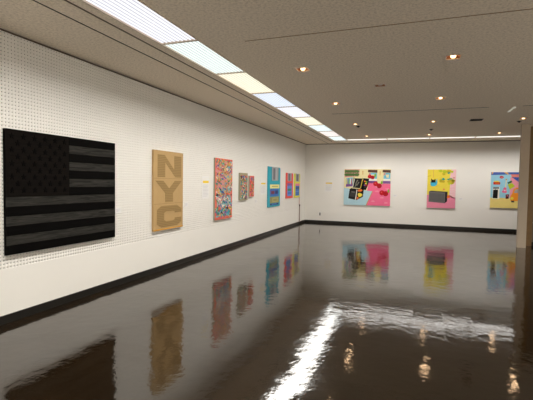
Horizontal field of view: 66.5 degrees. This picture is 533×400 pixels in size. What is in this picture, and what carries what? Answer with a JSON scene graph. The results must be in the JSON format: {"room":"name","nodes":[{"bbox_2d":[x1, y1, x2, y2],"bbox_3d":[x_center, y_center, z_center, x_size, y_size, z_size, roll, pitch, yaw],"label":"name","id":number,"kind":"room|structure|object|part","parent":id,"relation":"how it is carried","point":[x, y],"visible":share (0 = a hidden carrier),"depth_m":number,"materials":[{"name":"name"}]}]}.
{"room":"museum","nodes":[
{"label":"museum","id":0,"kind":"room"},
{"bbox_2d":[0,28,305,316],"bbox_3d":[-1.913,-0.467,6.662,0.310,3.300,19.854,2,3,20],"label":"wall","id":1,"kind":"structure","parent":0,"point":[45,89],"depth_m":5.96,"materials":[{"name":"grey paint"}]},
{"bbox_2d":[3,128,114,255],"bbox_3d":[-2.385,-0.106,4.886,0.042,1.298,1.605,2,3,20],"label":"flag artwork","id":2,"kind":"object","parent":1,"relation":"attached to","point":[58,191],"visible":1,"depth_m":4.68,"materials":[{"name":"black fabric"}]},
{"bbox_2d":[115,207,120,213],"bbox_3d":[-2.100,0.149,5.755,0.006,0.080,0.120,2,3,20],"label":"card","id":3,"kind":"object","parent":1,"relation":"attached to","point":[117,210],"visible":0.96,"depth_m":5.74,"materials":[{"name":"white paper"}]},
{"bbox_3d":[-1.752,-1.798,6.554,0.010,0.016,19.254,2,3,20],"label":"cornice","id":4,"kind":"part","parent":1,"relation":"part of","materials":[{"name":"brown"}]},
{"bbox_2d":[0,220,304,325],"bbox_3d":[-1.795,1.140,6.678,0.012,0.090,19.254,2,3,20],"label":"baseboard","id":5,"kind":"structure","parent":1,"relation":"attached to","point":[20,314],"depth_m":5.66,"materials":[{"name":"black plastic"}]},
{"bbox_2d":[152,149,182,231],"bbox_3d":[-1.663,-0.163,6.890,0.040,1.308,0.872,2,3,20],"label":"panel","id":6,"kind":"object","parent":1,"relation":"attached to","point":[167,167],"visible":1,"depth_m":6.82,"materials":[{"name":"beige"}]},
{"bbox_2d":[202,176,208,198],"bbox_3d":[-1.225,-0.250,8.155,0.004,0.450,0.295,2,3,20],"label":"card","id":7,"kind":"object","parent":1,"relation":"attached to","point":[205,179],"depth_m":8.16,"materials":[{"name":"white paper"}]},
{"bbox_2d":[213,158,232,219],"bbox_3d":[-0.942,-0.242,8.879,0.043,1.307,0.849,2,3,20],"label":"panel","id":8,"kind":"object","parent":1,"relation":"attached to","point":[222,191],"visible":1,"depth_m":8.80,"materials":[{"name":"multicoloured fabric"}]},
{"bbox_2d":[238,173,247,199],"bbox_3d":[-0.567,-0.327,9.914,0.041,0.659,0.470,2,3,20],"label":"panel","id":9,"kind":"object","parent":1,"relation":"attached to","point":[243,177],"visible":1,"depth_m":9.87,"materials":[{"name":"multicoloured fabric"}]},
{"bbox_2d":[248,176,253,196],"bbox_3d":[-0.389,-0.353,10.404,0.041,0.528,0.303,2,3,20],"label":"panel","id":10,"kind":"object","parent":1,"relation":"attached to","point":[250,178],"visible":1,"depth_m":10.33,"materials":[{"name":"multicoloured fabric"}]},
{"bbox_2d":[260,180,265,194],"bbox_3d":[-0.095,-0.354,11.281,0.004,0.404,0.425,2,3,20],"label":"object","id":11,"kind":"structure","parent":1,"relation":"attached to","point":[262,182],"depth_m":11.25,"materials":[{"name":"white paper"}]},
{"bbox_2d":[267,166,279,207],"bbox_3d":[0.226,-0.392,12.132,0.024,1.178,1.134,2,3,20],"label":"panel","id":12,"kind":"object","parent":1,"relation":"attached to","point":[273,173],"visible":1,"depth_m":12.05,"materials":[{"name":"teal paint"}]},
{"bbox_2d":[272,167,278,180],"bbox_3d":[0.263,-0.771,12.177,0.003,0.424,0.658,2,3,20],"label":"shutter","id":13,"kind":"object","parent":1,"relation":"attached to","point":[275,170],"depth_m":12.19,"materials":[{"name":"grey"}]},
{"bbox_2d":[285,173,292,197],"bbox_3d":[0.768,-0.482,13.631,0.023,0.840,0.797,2,3,20],"label":"panel","id":14,"kind":"object","parent":1,"relation":"attached to","point":[289,176],"visible":1,"depth_m":13.59,"materials":[{"name":"red paint"}]},
{"bbox_2d":[288,173,291,180],"bbox_3d":[0.776,-0.766,13.600,0.003,0.269,0.446,2,3,20],"label":"shutter","id":15,"kind":"object","parent":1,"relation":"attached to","point":[289,174],"depth_m":13.63,"materials":[{"name":"grey"}]},
{"bbox_2d":[294,173,299,197],"bbox_3d":[1.088,-0.513,14.516,0.023,0.846,0.749,2,3,20],"label":"panel","id":16,"kind":"object","parent":1,"relation":"attached to","point":[296,176],"visible":1,"depth_m":14.46,"materials":[{"name":"yellow paint"}]},
{"bbox_2d":[0,222,532,399],"bbox_3d":[3.370,1.401,4.821,11.600,0.120,19.854,2,3,20],"label":"floor","id":17,"kind":"structure","parent":0,"point":[305,310],"depth_m":4.21,"materials":[{"name":"brown tile"}]},
{"bbox_2d":[516,124,530,247],"bbox_3d":[6.262,-0.333,9.917,0.183,3.000,0.120,2,3,20],"label":"pillar","id":18,"kind":"structure","parent":17,"relation":"on","point":[525,128],"depth_m":9.87,"materials":[{"name":"beige paint"}]},
{"bbox_2d":[526,126,532,245],"bbox_3d":[7.707,-0.311,9.896,2.380,3.000,0.140,2,3,20],"label":"wall","id":19,"kind":"structure","parent":17,"relation":"on","point":[529,231],"depth_m":10.22,"materials":[{"name":"brown wood"}]},
{"bbox_2d":[0,0,532,143],"bbox_3d":[3.418,-1.805,4.685,11.600,0.300,19.854,2,3,20],"label":"ceiling","id":20,"kind":"structure","parent":0,"point":[493,76],"depth_m":4.82,"materials":[{"name":"grey"}]},
{"bbox_2d":[81,0,197,44],"bbox_3d":[-1.165,-1.701,3.795,0.474,0.039,1.300,2,3,20],"label":"recessed light","id":21,"kind":"object","parent":20,"relation":"in","point":[136,15],"visible":0.96,"depth_m":3.83,"materials":[{"name":"beige plastic"}]},
{"bbox_2d":[64,0,331,141],"bbox_3d":[-0.804,-1.767,5.854,0.018,0.006,18.580,2,3,20],"label":"trim","id":22,"kind":"structure","parent":20,"relation":"attached to","point":[64,0],"depth_m":4.68,"materials":[{"name":"brown"}]},
{"bbox_2d":[162,40,244,74],"bbox_3d":[-0.723,-1.747,5.017,0.474,0.039,1.300,2,3,20],"label":"recessed light","id":23,"kind":"object","parent":20,"relation":"in","point":[198,53],"visible":0.81,"depth_m":4.94,"materials":[{"name":"beige plastic"}]},
{"bbox_2d":[216,72,275,93],"bbox_3d":[-0.282,-1.792,6.239,0.474,0.039,1.300,2,3,20],"label":"recessed light","id":24,"kind":"object","parent":20,"relation":"in","point":[244,81],"visible":0.84,"depth_m":6.20,"materials":[{"name":"beige plastic"}]},
{"bbox_2d":[250,93,296,107],"bbox_3d":[0.160,-1.837,7.460,0.474,0.039,1.300,2,3,20],"label":"recessed light","id":25,"kind":"object","parent":20,"relation":"in","point":[275,100],"visible":0.85,"depth_m":7.44,"materials":[{"name":"beige plastic"}]},
{"bbox_2d":[276,107,311,117],"bbox_3d":[0.602,-1.882,8.682,0.474,0.039,1.300,2,3,20],"label":"recessed light","id":26,"kind":"object","parent":20,"relation":"in","point":[294,112],"visible":0.84,"depth_m":8.70,"materials":[{"name":"beige plastic"}]},
{"bbox_2d":[294,67,311,71],"bbox_3d":[0.481,-1.740,5.380,0.194,0.047,0.194,2,3,20],"label":"recessed light","id":27,"kind":"object","parent":20,"relation":"in","point":[300,69],"visible":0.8,"depth_m":5.42,"materials":[{"name":"beige"}]},
{"bbox_2d":[294,117,323,125],"bbox_3d":[1.044,-1.927,9.904,0.474,0.039,1.300,2,3,20],"label":"recessed light","id":28,"kind":"object","parent":20,"relation":"in","point":[307,121],"visible":0.82,"depth_m":9.95,"materials":[{"name":"beige plastic"}]},
{"bbox_2d":[308,125,332,131],"bbox_3d":[1.485,-1.973,11.126,0.474,0.039,1.300,2,3,20],"label":"recessed light","id":29,"kind":"object","parent":20,"relation":"in","point":[319,128],"visible":0.84,"depth_m":11.18,"materials":[{"name":"beige plastic"}]},
{"bbox_2d":[319,131,339,136],"bbox_3d":[1.927,-2.018,12.348,0.474,0.039,1.300,2,3,20],"label":"recessed light","id":30,"kind":"object","parent":20,"relation":"in","point":[328,133],"visible":0.82,"depth_m":12.47,"materials":[{"name":"beige plastic"}]},
{"bbox_2d":[328,136,347,140],"bbox_3d":[2.369,-2.063,13.569,0.474,0.039,1.300,2,3,20],"label":"recessed light","id":31,"kind":"object","parent":20,"relation":"in","point":[338,138],"visible":0.71,"depth_m":13.64,"materials":[{"name":"beige plastic"}]},
{"bbox_2d":[346,138,386,140],"bbox_3d":[3.378,-2.054,13.694,1.313,0.039,0.380,2,3,20],"label":"recessed light","id":32,"kind":"object","parent":20,"relation":"in","point":[383,138],"visible":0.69,"depth_m":13.72,"materials":[{"name":"beige plastic"}]},
{"bbox_2d":[347,139,386,139],"bbox_3d":[3.378,-2.054,13.694,1.281,0.029,0.348,2,3,20],"label":"diffuser","id":33,"kind":"object","parent":32,"relation":"attached to","point":[347,139],"depth_m":13.72,"materials":[{"name":"grey plastic"}]},
{"bbox_2d":[373,83,386,87],"bbox_3d":[1.729,-1.758,6.183,0.194,0.041,0.194,2,3,20],"label":"recessed light","id":34,"kind":"object","parent":20,"relation":"in","point":[384,84],"visible":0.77,"depth_m":6.22,"materials":[{"name":"beige"}]},
{"bbox_2d":[245,8,532,41],"bbox_3d":[3.912,-1.569,2.846,8.810,0.005,0.014,2,3,20],"label":"trim","id":35,"kind":"structure","parent":20,"relation":"attached to","point":[532,8],"depth_m":3.82,"materials":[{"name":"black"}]},
{"bbox_2d":[387,137,429,139],"bbox_3d":[4.612,-2.016,13.249,1.313,0.039,0.380,2,3,20],"label":"recessed light","id":36,"kind":"object","parent":20,"relation":"in","point":[429,137],"visible":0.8,"depth_m":13.27,"materials":[{"name":"beige plastic"}]},
{"bbox_2d":[391,138,428,138],"bbox_3d":[4.612,-2.016,13.249,1.281,0.029,0.348,2,3,20],"label":"diffuser","id":37,"kind":"object","parent":36,"relation":"attached to","point":[391,138],"depth_m":13.23,"materials":[{"name":"grey plastic"}]},
{"bbox_2d":[434,97,446,99],"bbox_3d":[3.003,-1.772,7.020,0.194,0.047,0.194,2,3,20],"label":"recessed light","id":38,"kind":"object","parent":20,"relation":"in","point":[435,98],"visible":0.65,"depth_m":7.04,"materials":[{"name":"beige"}]},
{"bbox_2d":[430,136,475,138],"bbox_3d":[5.847,-1.979,12.804,1.313,0.039,0.380,2,3,20],"label":"recessed light","id":39,"kind":"object","parent":20,"relation":"in","point":[474,136],"visible":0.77,"depth_m":12.80,"materials":[{"name":"beige plastic"}]},
{"bbox_2d":[430,137,473,138],"bbox_3d":[5.847,-1.979,12.804,1.281,0.029,0.348,2,3,20],"label":"diffuser","id":40,"kind":"object","parent":39,"relation":"attached to","point":[430,137],"depth_m":12.81,"materials":[{"name":"grey plastic"}]},
{"bbox_2d":[444,54,462,59],"bbox_3d":[2.188,-1.688,4.764,0.194,0.047,0.194,2,3,20],"label":"recessed light","id":41,"kind":"object","parent":20,"relation":"in","point":[453,56],"visible":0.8,"depth_m":4.80,"materials":[{"name":"beige"}]},
{"bbox_2d":[475,135,520,137],"bbox_3d":[7.082,-1.942,12.359,1.313,0.039,0.380,2,3,20],"label":"recessed light","id":42,"kind":"object","parent":20,"relation":"in","point":[520,135],"visible":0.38,"depth_m":12.37,"materials":[{"name":"beige plastic"}]},
{"bbox_2d":[476,136,520,137],"bbox_3d":[7.082,-1.942,12.359,1.281,0.029,0.348,2,3,20],"label":"diffuser","id":43,"kind":"object","parent":42,"relation":"attached to","point":[476,136],"depth_m":12.37,"materials":[{"name":"grey plastic"}]},
{"bbox_2d":[305,140,519,228],"bbox_3d":[6.716,-0.647,13.932,11.600,3.300,0.310,2,3,20],"label":"wall","id":44,"kind":"structure","parent":0,"point":[409,163],"depth_m":14.33,"materials":[{"name":"white paint"}]},
{"bbox_2d":[325,180,332,191],"bbox_3d":[2.346,-0.531,15.360,0.300,0.427,0.004,2,3,20],"label":"card","id":45,"kind":"object","parent":44,"relation":"attached to","point":[328,183],"depth_m":15.35,"materials":[{"name":"white paper"}]},
{"bbox_2d":[344,169,390,205],"bbox_3d":[3.666,-0.466,14.862,1.657,1.321,0.044,2,3,20],"label":"painting","id":46,"kind":"object","parent":44,"relation":"attached to","point":[372,187],"visible":1,"depth_m":14.84,"materials":[{"name":"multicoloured paint"}]},
{"bbox_2d":[346,177,352,186],"bbox_3d":[3.067,-0.663,15.053,0.252,0.354,0.003,2,3,20],"label":"shelf","id":47,"kind":"object","parent":46,"relation":"attached to","point":[349,180],"depth_m":15.05,"materials":[{"name":"paint"}]},
{"bbox_2d":[305,220,516,231],"bbox_3d":[6.646,0.962,13.857,10.988,0.090,0.012,2,3,20],"label":"baseboard","id":48,"kind":"structure","parent":44,"relation":"attached to","point":[315,221],"depth_m":14.34,"materials":[{"name":"black plastic"}]},
{"bbox_3d":[6.689,-1.975,13.733,10.990,0.019,0.010,2,3,20],"label":"cornice","id":49,"kind":"part","parent":44,"relation":"part of","materials":[{"name":"brown"}]},
{"bbox_2d":[427,169,455,207],"bbox_3d":[6.020,-0.387,14.014,0.900,1.329,0.043,2,3,20],"label":"painting","id":50,"kind":"object","parent":44,"relation":"attached to","point":[441,183],"visible":1,"depth_m":13.99,"materials":[{"name":"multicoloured paint"}]},
{"bbox_2d":[449,169,455,197],"bbox_3d":[6.349,-0.545,13.870,0.192,0.989,0.003,2,3,20],"label":"curtain","id":51,"kind":"object","parent":50,"relation":"hanging from","point":[452,172],"depth_m":13.87,"materials":[{"name":"pink paint"}]},
{"bbox_2d":[490,172,518,207],"bbox_3d":[8.041,-0.318,13.286,1.290,1.177,0.044,2,3,20],"label":"painting","id":52,"kind":"object","parent":44,"relation":"attached to","point":[504,185],"visible":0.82,"depth_m":13.35,"materials":[{"name":"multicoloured paint"}]}
]}

